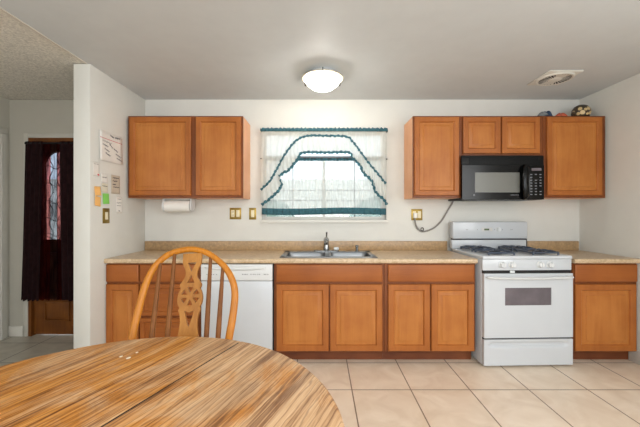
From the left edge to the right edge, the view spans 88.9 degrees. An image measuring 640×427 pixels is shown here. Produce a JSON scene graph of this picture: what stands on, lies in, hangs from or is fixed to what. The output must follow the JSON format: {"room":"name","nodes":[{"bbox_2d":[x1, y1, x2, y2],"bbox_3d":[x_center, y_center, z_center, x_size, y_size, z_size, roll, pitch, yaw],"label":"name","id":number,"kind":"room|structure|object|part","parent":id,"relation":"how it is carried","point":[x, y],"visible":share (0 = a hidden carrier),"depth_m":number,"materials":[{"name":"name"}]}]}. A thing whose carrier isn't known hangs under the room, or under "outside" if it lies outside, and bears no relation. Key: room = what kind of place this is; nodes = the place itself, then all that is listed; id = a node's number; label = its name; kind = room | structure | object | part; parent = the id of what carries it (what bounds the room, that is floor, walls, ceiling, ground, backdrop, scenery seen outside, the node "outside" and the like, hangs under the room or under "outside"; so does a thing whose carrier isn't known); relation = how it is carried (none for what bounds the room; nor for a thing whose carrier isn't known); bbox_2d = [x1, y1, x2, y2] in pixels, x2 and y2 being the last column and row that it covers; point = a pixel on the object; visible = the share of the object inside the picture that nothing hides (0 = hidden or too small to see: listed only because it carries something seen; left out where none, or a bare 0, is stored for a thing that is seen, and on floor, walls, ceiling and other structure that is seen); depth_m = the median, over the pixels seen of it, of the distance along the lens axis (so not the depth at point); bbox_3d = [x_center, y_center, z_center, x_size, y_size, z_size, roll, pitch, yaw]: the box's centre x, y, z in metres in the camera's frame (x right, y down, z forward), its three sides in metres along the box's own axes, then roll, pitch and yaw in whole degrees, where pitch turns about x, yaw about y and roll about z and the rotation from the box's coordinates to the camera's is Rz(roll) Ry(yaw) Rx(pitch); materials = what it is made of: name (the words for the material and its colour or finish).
{"room":"kitchen","nodes":[
{"label":"kitchen","id":0,"kind":"room"},
{"bbox_2d":[0,96,9,336],"bbox_3d":[-3.240,0.045,0.475,0.100,2.430,5.750,0,0,0],"label":"wall","id":1,"kind":"structure","parent":0,"point":[4,103],"depth_m":3.34,"materials":[{"name":"paint"}]},
{"bbox_2d":[0,127,7,339],"bbox_3d":[-3.182,0.200,2.850,0.016,2.120,0.930,0,0,0],"label":"trim","id":2,"kind":"structure","parent":1,"relation":"attached to","point":[3,131],"depth_m":3.27,"materials":[{"name":"white wood"}]},
{"bbox_2d":[74,64,144,348],"bbox_3d":[-1.861,0.045,2.947,0.132,2.430,0.805,0,0,0],"label":"wall partition","id":3,"kind":"structure","parent":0,"point":[101,102],"depth_m":2.62,"materials":[{"name":"paint"}]},
{"bbox_2d":[0,7,86,63],"bbox_3d":[-1.823,-1.173,0.072,0.018,0.014,4.945,0,0,0],"label":"trim","id":4,"kind":"structure","parent":3,"relation":"attached to","point":[1,9],"depth_m":2.12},
{"bbox_2d":[93,161,98,175],"bbox_3d":[-1.790,-0.357,2.608,0.006,0.114,0.076,0,0,0],"label":"paper","id":5,"kind":"object","parent":3,"relation":"attached to","point":[95,164],"visible":1,"depth_m":2.60,"materials":[{"name":"paper"}]},
{"bbox_2d":[94,186,100,195],"bbox_3d":[-1.788,-0.181,2.623,0.008,0.078,0.086,0,0,-5],"label":"sticky note","id":6,"kind":"object","parent":3,"relation":"attached to","point":[97,188],"visible":1,"depth_m":2.62,"materials":[{"name":"orange paper"}]},
{"bbox_2d":[95,196,100,206],"bbox_3d":[-1.788,-0.098,2.623,0.007,0.085,0.086,0,0,-5],"label":"sticky note","id":7,"kind":"object","parent":3,"relation":"attached to","point":[97,199],"visible":1,"depth_m":2.62,"materials":[{"name":"orange paper"}]},
{"bbox_2d":[101,174,106,182],"bbox_3d":[-1.791,-0.292,2.707,0.003,0.070,0.080,0,0,-2],"label":"paper","id":8,"kind":"object","parent":3,"relation":"attached to","point":[103,176],"visible":1,"depth_m":2.71,"materials":[{"name":"paper"}]},
{"bbox_2d":[102,183,107,192],"bbox_3d":[-1.791,-0.213,2.713,0.003,0.078,0.085,0,0,-2],"label":"sticky note","id":9,"kind":"object","parent":3,"relation":"attached to","point":[104,186],"visible":1,"depth_m":2.71,"materials":[{"name":"beige paper"}]},
{"bbox_2d":[103,208,109,222],"bbox_3d":[-1.790,0.019,2.731,0.010,0.126,0.084,0,0,0],"label":"light switch","id":10,"kind":"object","parent":3,"relation":"attached to","point":[106,211],"visible":1,"depth_m":2.73,"materials":[{"name":"gold metal"}]},
{"bbox_2d":[103,193,109,203],"bbox_3d":[-1.790,-0.123,2.727,0.005,0.091,0.090,0,0,-3],"label":"sticky note","id":11,"kind":"object","parent":3,"relation":"attached to","point":[105,196],"visible":1,"depth_m":2.72,"materials":[{"name":"green paper"}]},
{"bbox_2d":[100,129,122,164],"bbox_3d":[-1.787,-0.561,2.797,0.009,0.247,0.316,0,0,-2],"label":"chart","id":12,"kind":"object","parent":3,"relation":"attached to","point":[110,144],"visible":1,"depth_m":2.79,"materials":[{"name":"white paper"}]},
{"bbox_2d":[111,175,119,193],"bbox_3d":[-1.790,-0.253,2.857,0.005,0.163,0.126,0,0,-2],"label":"paper","id":13,"kind":"object","parent":3,"relation":"attached to","point":[115,180],"visible":1,"depth_m":2.86,"materials":[{"name":"paper"}]},
{"bbox_2d":[116,197,121,212],"bbox_3d":[-1.791,-0.077,2.907,0.004,0.145,0.091,0,0,-2],"label":"paper","id":14,"kind":"object","parent":3,"relation":"attached to","point":[118,199],"visible":1,"depth_m":2.90,"materials":[{"name":"paper"}]},
{"bbox_2d":[10,100,578,325],"bbox_3d":[-0.263,0.045,3.430,6.055,2.430,0.160,0,0,0],"label":"wall","id":15,"kind":"structure","parent":0,"point":[546,219],"depth_m":3.35,"materials":[{"name":"paint"}]},
{"bbox_2d":[8,326,23,336],"bbox_3d":[-3.118,1.208,3.343,0.145,0.105,0.014,0,0,0],"label":"baseboard","id":16,"kind":"structure","parent":15,"relation":"attached to","point":[13,331],"depth_m":3.34,"materials":[{"name":"white paint"}]},
{"bbox_2d":[24,133,73,336],"bbox_3d":[-2.545,0.220,3.343,0.980,2.080,0.014,0,0,0],"label":"trim","id":17,"kind":"structure","parent":15,"relation":"attached to","point":[26,135],"depth_m":3.34,"materials":[{"name":"wood"}]},
{"bbox_2d":[24,142,73,144],"bbox_3d":[-2.518,-0.708,3.301,0.916,0.030,0.063,0,0,0],"label":"curtain rod","id":18,"kind":"object","parent":15,"relation":"attached to","point":[26,143],"visible":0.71,"depth_m":3.28,"materials":[{"name":"black metal"}]},
{"bbox_2d":[21,141,73,300],"bbox_3d":[-2.545,0.077,3.288,0.930,1.607,0.042,0,0,0],"label":"door curtain","id":19,"kind":"object","parent":18,"relation":"hanging from","point":[48,226],"visible":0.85,"depth_m":3.29,"materials":[{"name":"fabric"}]},
{"bbox_3d":[-2.900,0.077,3.281,0.220,1.607,0.028,0,0,0],"label":"opaque panel","id":20,"kind":"part","parent":19,"relation":"part of","materials":[{"name":"fabric"}]},
{"bbox_3d":[-2.353,0.077,3.281,0.545,1.607,0.028,0,0,0],"label":"opaque panel","id":21,"kind":"part","parent":19,"relation":"part of","materials":[{"name":"fabric"}]},
{"bbox_2d":[28,138,73,335],"bbox_3d":[-2.545,0.242,3.405,0.890,2.035,0.130,0,0,0],"label":"door","id":22,"kind":"structure","parent":15,"relation":"in","point":[45,316],"depth_m":3.37,"materials":[{"name":"brown wood"}]},
{"bbox_3d":[-2.545,0.261,3.383,0.824,1.975,0.054,0,0,0],"label":"panel","id":23,"kind":"part","parent":22,"relation":"part of","materials":[{"name":"brown wood"}]},
{"bbox_2d":[128,116,249,198],"bbox_3d":[-1.250,-0.525,3.179,1.067,0.761,0.337,0,0,0],"label":"upper cabinet","id":24,"kind":"object","parent":15,"relation":"attached to","point":[170,157],"visible":1,"depth_m":3.01,"materials":[{"name":"brown wood"}]},
{"bbox_3d":[-1.480,-0.530,3.021,0.568,0.726,0.019,0,0,0],"label":"door","id":25,"kind":"part","parent":24,"relation":"part of","materials":[{"name":"brown wood"}]},
{"bbox_2d":[162,199,195,211],"bbox_3d":[-1.375,-0.080,3.187,0.283,0.128,0.146,0,0,0],"label":"paper towel holder","id":26,"kind":"object","parent":24,"relation":"attached to","point":[168,205],"visible":0.98,"depth_m":3.13,"materials":[{"name":"white plastic"}]},
{"bbox_3d":[-0.941,-0.530,3.021,0.418,0.726,0.019,0,0,0],"label":"door","id":27,"kind":"part","parent":24,"relation":"part of","materials":[{"name":"brown wood"}]},
{"bbox_2d":[230,208,240,218],"bbox_3d":[-0.868,0.001,3.345,0.118,0.118,0.010,0,0,0],"label":"outlet plate","id":28,"kind":"object","parent":15,"relation":"attached to","point":[235,213],"visible":1,"depth_m":3.34,"materials":[{"name":"gold metal"}]},
{"bbox_2d":[249,208,255,219],"bbox_3d":[-0.691,0.002,3.345,0.073,0.121,0.010,0,0,0],"label":"switch plate","id":29,"kind":"object","parent":15,"relation":"attached to","point":[252,211],"visible":1,"depth_m":3.34,"materials":[{"name":"gold metal"}]},
{"bbox_2d":[145,241,446,249],"bbox_3d":[-0.245,0.330,3.338,3.094,0.095,0.021,0,0,0],"label":"backsplash","id":30,"kind":"structure","parent":15,"relation":"attached to","point":[149,245],"depth_m":3.33,"materials":[{"name":"brown laminate"}]},
{"bbox_2d":[260,158,386,159],"bbox_3d":[0.041,-0.559,3.336,1.300,0.015,0.025,0,0,0],"label":"curtain rod","id":31,"kind":"object","parent":15,"relation":"attached to","point":[260,158],"visible":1,"depth_m":3.32,"materials":[{"name":"white metal"}]},
{"bbox_2d":[262,158,385,214],"bbox_3d":[0.041,-0.275,3.328,1.268,0.582,0.025,0,0,0],"label":"curtain","id":32,"kind":"object","parent":31,"relation":"hanging from","point":[324,186],"visible":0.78,"depth_m":3.33,"materials":[{"name":"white fabric"}]},
{"bbox_3d":[-0.274,-0.276,3.331,0.637,0.572,0.018,0,0,0],"label":"panel","id":33,"kind":"part","parent":32,"relation":"part of","materials":[{"name":"white fabric"}]},
{"bbox_3d":[0.356,-0.276,3.331,0.637,0.572,0.018,0,0,0],"label":"panel","id":34,"kind":"part","parent":32,"relation":"part of","materials":[{"name":"white fabric"}]},
{"bbox_2d":[260,156,387,222],"bbox_3d":[0.041,-0.379,3.390,1.306,0.948,0.140,0,0,0],"label":"window","id":35,"kind":"structure","parent":15,"relation":"in","point":[323,219],"depth_m":3.41,"materials":[{"name":"white plastic"}]},
{"bbox_3d":[0.041,0.080,3.365,1.306,0.030,0.090,0,0,0],"label":"sill","id":36,"kind":"part","parent":35,"relation":"part of","materials":[{"name":"paint"}]},
{"bbox_3d":[0.041,-0.394,3.435,1.282,0.918,0.050,0,0,0],"label":"frame","id":37,"kind":"part","parent":35,"relation":"part of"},
{"bbox_3d":[0.041,-0.590,3.435,1.218,0.024,0.040,0,0,0],"label":"meeting rail","id":38,"kind":"part","parent":35,"relation":"part of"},
{"bbox_2d":[411,209,421,219],"bbox_3d":[0.994,0.012,3.345,0.114,0.116,0.010,0,0,0],"label":"outlet plate","id":39,"kind":"object","parent":15,"relation":"attached to","point":[418,211],"visible":0.84,"depth_m":3.34,"materials":[{"name":"gold metal"}]},
{"bbox_2d":[404,116,461,198],"bbox_3d":[1.091,-0.525,3.179,0.454,0.761,0.337,0,0,0],"label":"upper cabinet","id":40,"kind":"object","parent":15,"relation":"attached to","point":[432,144],"visible":0.97,"depth_m":3.01,"materials":[{"name":"brown wood"}]},
{"bbox_2d":[462,116,542,154],"bbox_3d":[1.695,-0.721,3.179,0.750,0.370,0.337,0,0,0],"label":"upper cabinet","id":41,"kind":"object","parent":15,"relation":"attached to","point":[481,135],"visible":0.76,"depth_m":3.01,"materials":[{"name":"brown wood"}]},
{"bbox_3d":[1.498,-0.725,3.021,0.345,0.337,0.019,0,0,0],"label":"door","id":42,"kind":"part","parent":41,"relation":"part of","materials":[{"name":"brown wood"}]},
{"bbox_2d":[448,155,543,200],"bbox_3d":[1.674,-0.326,3.130,0.752,0.412,0.434,0,0,0],"label":"microwave","id":43,"kind":"object","parent":41,"relation":"attached to","point":[483,177],"visible":0.99,"depth_m":2.98,"materials":[{"name":"black plastic"},{"name":"black enamel"},{"name":"grey glass"}]},
{"bbox_2d":[413,201,453,231],"bbox_3d":[1.163,0.026,3.322,0.420,0.334,0.044,0,0,0],"label":"power cord","id":44,"kind":"object","parent":43,"relation":"attached to","point":[414,214],"visible":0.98,"depth_m":3.33,"materials":[{"name":"grey plastic"}]},
{"bbox_3d":[1.600,-0.285,2.992,0.604,0.314,0.034,0,0,0],"label":"door","id":45,"kind":"part","parent":43,"relation":"part of","materials":[{"name":"black ceramic"}]},
{"bbox_3d":[1.862,-0.285,2.947,0.056,0.327,0.086,0,0,28],"label":"handle","id":46,"kind":"part","parent":43,"relation":"part of","materials":[{"name":"black plastic"}]},
{"bbox_3d":[1.976,-0.285,2.993,0.144,0.314,0.032,0,0,0],"label":"control panel","id":47,"kind":"part","parent":43,"relation":"part of","materials":[{"name":"black plastic"}]},
{"bbox_3d":[1.860,-0.725,3.021,0.350,0.337,0.019,0,0,0],"label":"door","id":48,"kind":"part","parent":41,"relation":"part of","materials":[{"name":"brown wood"}]},
{"bbox_2d":[527,241,578,249],"bbox_3d":[2.381,0.330,3.338,0.527,0.095,0.021,0,0,0],"label":"backsplash","id":49,"kind":"structure","parent":15,"relation":"attached to","point":[549,245],"depth_m":3.33,"materials":[{"name":"brown laminate"}]},
{"bbox_2d":[543,116,604,198],"bbox_3d":[2.361,-0.525,3.179,0.578,0.761,0.337,0,0,0],"label":"upper cabinet","id":50,"kind":"object","parent":15,"relation":"attached to","point":[573,146],"visible":0.82,"depth_m":3.01,"materials":[{"name":"brown wood"}]},
{"bbox_2d":[537,111,552,115],"bbox_3d":[2.141,-0.942,3.115,0.173,0.072,0.111,0,0,0],"label":"folded cloth","id":51,"kind":"object","parent":50,"relation":"on","point":[548,113],"visible":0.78,"depth_m":3.07,"materials":[{"name":"fabric"}]},
{"bbox_2d":[571,104,590,115],"bbox_3d":[2.516,-0.977,3.142,0.157,0.141,0.174,0,0,33],"label":"round pot","id":52,"kind":"object","parent":50,"relation":"on","point":[580,110],"visible":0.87,"depth_m":3.09,"materials":[{"name":"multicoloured ceramic"}]},
{"bbox_2d":[0,0,639,99],"bbox_3d":[-0.263,-1.220,0.525,6.055,0.100,5.850,0,0,0],"label":"ceiling","id":53,"kind":"structure","parent":0,"point":[156,49],"depth_m":2.30,"materials":[{"name":"paint"}]},
{"bbox_2d":[302,67,343,87],"bbox_3d":[0.022,-1.092,2.697,0.348,0.154,0.355,0,0,0],"label":"ceiling light","id":54,"kind":"object","parent":53,"relation":"attached to","point":[319,77],"visible":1,"depth_m":2.67,"materials":[{"name":"white glass"}]},
{"bbox_2d":[527,70,583,85],"bbox_3d":[2.014,-1.155,2.803,0.285,0.029,0.295,0,0,0],"label":"ceiling vent","id":55,"kind":"object","parent":53,"relation":"in","point":[552,77],"visible":1,"depth_m":2.76,"materials":[{"name":"white plastic"}]},
{"bbox_2d":[0,334,639,426],"bbox_3d":[-0.263,1.285,0.525,6.055,0.050,5.850,0,0,0],"label":"floor","id":56,"kind":"structure","parent":0,"point":[365,392],"depth_m":2.32,"materials":[{"name":"beige tile"}]},
{"bbox_2d":[106,263,139,342],"bbox_3d":[-1.653,0.839,3.034,0.276,0.843,0.625,0,0,0],"label":"base cabinet","id":57,"kind":"object","parent":56,"relation":"on","point":[122,279],"visible":0.35,"depth_m":2.72,"materials":[{"name":"brown wood"}]},
{"bbox_3d":[-1.654,0.499,2.731,0.269,0.142,0.019,0,0,0],"label":"drawer","id":58,"kind":"part","parent":57,"relation":"part of","materials":[{"name":"brown wood"}]},
{"bbox_2d":[140,263,200,338],"bbox_3d":[-1.256,0.839,3.034,0.514,0.843,0.625,0,0,0],"label":"base cabinet","id":59,"kind":"object","parent":56,"relation":"on","point":[145,320],"visible":0.19,"depth_m":2.72,"materials":[{"name":"brown wood"}]},
{"bbox_3d":[-1.264,1.014,2.731,0.484,0.277,0.019,0,0,0],"label":"drawer","id":60,"kind":"part","parent":59,"relation":"part of","materials":[{"name":"brown wood"}]},
{"bbox_3d":[-1.264,0.499,2.731,0.484,0.142,0.019,0,0,0],"label":"drawer","id":61,"kind":"part","parent":59,"relation":"part of","materials":[{"name":"brown wood"}]},
{"bbox_3d":[-1.264,0.724,2.731,0.484,0.263,0.019,0,0,0],"label":"drawer","id":62,"kind":"part","parent":59,"relation":"part of","materials":[{"name":"brown wood"}]},
{"bbox_2d":[0,337,344,426],"bbox_3d":[-0.550,0.874,0.723,1.224,0.749,1.224,0,0,22],"label":"dining table","id":63,"kind":"object","parent":56,"relation":"on","point":[159,381],"visible":1,"depth_m":0.93,"materials":[{"name":"brown wood"}]},
{"bbox_2d":[128,247,237,339],"bbox_3d":[-0.625,0.712,1.301,0.486,1.101,0.602,0,0,0],"label":"dining chair","id":64,"kind":"object","parent":56,"relation":"on","point":[185,330],"visible":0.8,"depth_m":1.52,"materials":[{"name":"brown wood"}]},
{"bbox_2d":[201,263,273,349],"bbox_3d":[-0.692,0.840,2.994,0.604,0.841,0.612,0,0,0],"label":"dishwasher","id":65,"kind":"object","parent":56,"relation":"on","point":[254,324],"visible":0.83,"depth_m":2.71,"materials":[{"name":"white metal"}]},
{"bbox_3d":[-0.700,0.457,2.695,0.500,0.033,0.014,0,0,0],"label":"handle","id":66,"kind":"part","parent":65,"relation":"part of","materials":[{"name":"white plastic"}]},
{"bbox_3d":[-0.692,0.489,2.724,0.592,0.135,0.048,0,0,0],"label":"control panel","id":67,"kind":"part","parent":65,"relation":"part of","materials":[{"name":"white plastic"}]},
{"bbox_2d":[274,263,383,358],"bbox_3d":[0.076,0.839,3.034,0.923,0.843,0.625,0,0,0],"label":"base cabinet","id":68,"kind":"object","parent":56,"relation":"on","point":[322,310],"visible":0.88,"depth_m":2.72,"materials":[{"name":"brown wood"}]},
{"bbox_2d":[104,241,477,262],"bbox_3d":[-0.242,0.348,3.026,3.100,0.133,0.647,0,0,0],"label":"countertop","id":69,"kind":"structure","parent":68,"relation":"on","point":[228,251],"depth_m":3.23,"materials":[{"name":"beige laminate"}]},
{"bbox_2d":[314,232,338,251],"bbox_3d":[0.062,0.275,3.131,0.250,0.192,0.200,0,0,0],"label":"faucet","id":70,"kind":"object","parent":69,"relation":"on","point":[326,239],"visible":1,"depth_m":3.17,"materials":[{"name":"silver metal"}]},
{"bbox_3d":[0.062,0.364,3.200,0.250,0.013,0.056,0,0,0],"label":"plate","id":71,"kind":"part","parent":70,"relation":"part of","materials":[{"name":"silver metal"}]},
{"bbox_2d":[280,251,377,257],"bbox_3d":[0.073,0.459,3.010,0.837,0.176,0.470,0,0,0],"label":"sink","id":72,"kind":"object","parent":69,"relation":"in","point":[287,254],"visible":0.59,"depth_m":3.15,"materials":[{"name":"silver metal"}]},
{"bbox_3d":[-0.126,0.459,2.985,0.368,0.176,0.350,0,0,0],"label":"bowl","id":73,"kind":"part","parent":72,"relation":"part of","materials":[{"name":"silver metal"}]},
{"bbox_3d":[0.273,0.459,2.985,0.368,0.176,0.350,0,0,0],"label":"bowl","id":74,"kind":"part","parent":72,"relation":"part of","materials":[{"name":"silver metal"}]},
{"bbox_3d":[-0.145,0.872,2.731,0.438,0.560,0.019,0,0,0],"label":"door","id":75,"kind":"part","parent":68,"relation":"part of","materials":[{"name":"brown wood"}]},
{"bbox_3d":[0.078,0.499,2.731,0.886,0.142,0.019,0,0,0],"label":"drawer","id":76,"kind":"part","parent":68,"relation":"part of","materials":[{"name":"brown wood"}]},
{"bbox_3d":[0.302,0.872,2.731,0.438,0.560,0.019,0,0,0],"label":"door","id":77,"kind":"part","parent":68,"relation":"part of","materials":[{"name":"brown wood"}]},
{"bbox_2d":[382,263,474,358],"bbox_3d":[0.922,0.839,3.034,0.764,0.843,0.625,0,0,0],"label":"base cabinet","id":78,"kind":"object","parent":56,"relation":"on","point":[429,308],"visible":0.86,"depth_m":2.72,"materials":[{"name":"brown wood"}]},
{"bbox_3d":[0.745,0.872,2.731,0.350,0.560,0.019,0,0,0],"label":"door","id":79,"kind":"part","parent":78,"relation":"part of","materials":[{"name":"brown wood"}]},
{"bbox_3d":[0.929,0.499,2.731,0.719,0.142,0.019,0,0,0],"label":"drawer","id":80,"kind":"part","parent":78,"relation":"part of","materials":[{"name":"brown wood"}]},
{"bbox_3d":[1.110,0.872,2.731,0.358,0.560,0.019,0,0,0],"label":"door","id":81,"kind":"part","parent":78,"relation":"part of","materials":[{"name":"brown wood"}]},
{"bbox_2d":[449,222,573,365],"bbox_3d":[1.705,0.671,2.965,0.768,1.178,0.706,0,0,-2],"label":"stove","id":82,"kind":"object","parent":56,"relation":"on","point":[524,294],"visible":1,"depth_m":2.68,"materials":[{"name":"white metal"}]},
{"bbox_3d":[1.496,0.422,2.664,0.060,0.060,0.031,0,0,-2],"label":"knob","id":83,"kind":"part","parent":82,"relation":"part of","materials":[{"name":"white plastic"}]},
{"bbox_3d":[1.578,0.422,2.666,0.060,0.060,0.031,0,0,-2],"label":"knob","id":84,"kind":"part","parent":82,"relation":"part of","materials":[{"name":"white plastic"}]},
{"bbox_2d":[453,247,571,258],"bbox_3d":[1.699,0.351,2.959,0.772,0.048,0.586,0,0,0],"label":"cooktop","id":85,"kind":"object","parent":82,"relation":"in","point":[475,252],"depth_m":2.78,"materials":[{"name":"white metal"}]},
{"bbox_3d":[1.708,0.422,2.698,0.748,0.091,0.024,0,0,-2],"label":"control panel","id":86,"kind":"part","parent":82,"relation":"part of","materials":[{"name":"white metal"}]},
{"bbox_3d":[1.708,0.754,2.688,0.742,0.525,0.040,0,0,-2],"label":"oven door","id":87,"kind":"part","parent":82,"relation":"part of","materials":[{"name":"white metal"}]},
{"bbox_3d":[1.708,1.137,2.689,0.744,0.212,0.038,0,0,-2],"label":"drawer","id":88,"kind":"part","parent":82,"relation":"part of","materials":[{"name":"white metal"}]},
{"bbox_3d":[1.710,0.521,2.643,0.719,0.025,0.060,0,0,-2],"label":"handle","id":89,"kind":"part","parent":82,"relation":"part of","materials":[{"name":"white plastic"}]},
{"bbox_3d":[1.814,0.422,2.674,0.060,0.060,0.031,0,0,-2],"label":"knob","id":90,"kind":"part","parent":82,"relation":"part of","materials":[{"name":"white plastic"}]},
{"bbox_3d":[1.895,0.422,2.677,0.060,0.060,0.031,0,0,-2],"label":"knob","id":91,"kind":"part","parent":82,"relation":"part of","materials":[{"name":"white plastic"}]},
{"bbox_2d":[570,263,636,358],"bbox_3d":[2.392,0.839,3.034,0.540,0.843,0.625,0,0,0],"label":"base cabinet","id":92,"kind":"object","parent":56,"relation":"on","point":[604,294],"visible":0.68,"depth_m":2.72,"materials":[{"name":"brown wood"}]},
{"bbox_2d":[527,241,639,262],"bbox_3d":[2.388,0.348,3.026,0.549,0.133,0.647,0,0,0],"label":"countertop","id":93,"kind":"structure","parent":92,"relation":"on","point":[571,248],"depth_m":3.07,"materials":[{"name":"beige laminate"}]},
{"bbox_3d":[2.389,0.872,2.731,0.511,0.560,0.019,0,0,0],"label":"door","id":94,"kind":"part","parent":92,"relation":"part of","materials":[{"name":"brown wood"}]},
{"bbox_3d":[2.394,0.499,2.731,0.521,0.142,0.019,0,0,0],"label":"drawer","id":95,"kind":"part","parent":92,"relation":"part of","materials":[{"name":"brown wood"}]},
{"bbox_2d":[579,73,639,358],"bbox_3d":[2.715,0.045,0.475,0.100,2.430,5.750,0,0,0],"label":"wall","id":96,"kind":"structure","parent":0,"point":[610,225],"depth_m":2.90,"materials":[{"name":"paint"}]},
{"bbox_2d":[629,350,639,364],"bbox_3d":[2.659,1.205,0.200,0.012,0.110,5.200,0,0,0],"label":"baseboard","id":97,"kind":"structure","parent":96,"relation":"attached to","point":[634,356],"depth_m":2.74,"materials":[{"name":"white stone"}]},
{"label":"outside","id":98,"kind":"structure","parent":0,"visible":0},
{"bbox_3d":[0.000,1.435,7.805,14.000,0.250,8.390,0,0,0],"label":"ground","id":99,"kind":"structure","parent":98,"visible":0},
{"bbox_2d":[266,215,294,216],"bbox_3d":[-0.884,0.535,6.200,1.109,1.612,1.076,0,0,0],"label":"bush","id":100,"kind":"object","parent":99,"relation":"on","point":[266,215],"visible":0.02,"depth_m":5.86,"materials":[{"name":"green plant"}]},
{"bbox_2d":[294,214,349,216],"bbox_3d":[0.000,0.360,8.075,14.000,2.400,0.150,0,0,0],"label":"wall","id":101,"kind":"structure","parent":99,"relation":"on","point":[320,215],"depth_m":8.00,"materials":[{"name":"white paint"}]},
{"bbox_2d":[349,214,380,216],"bbox_3d":[1.067,0.510,6.000,1.220,1.664,1.183,0,0,0],"label":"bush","id":102,"kind":"object","parent":99,"relation":"on","point":[360,215],"visible":0.02,"depth_m":5.68,"materials":[{"name":"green plant"}]},
{"bbox_3d":[0.043,-0.839,3.316,1.291,0.024,0.064,0,0,0],"label":"curtain rod","id":103,"kind":"object","parent":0,"visible":0},
{"bbox_2d":[260,127,387,205],"bbox_3d":[0.040,-0.473,3.281,1.287,0.794,0.041,0,0,0],"label":"swag valance","id":104,"kind":"object","parent":103,"relation":"hanging from","point":[281,150],"visible":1,"depth_m":3.28,"materials":[{"name":"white fabric"}]}
]}

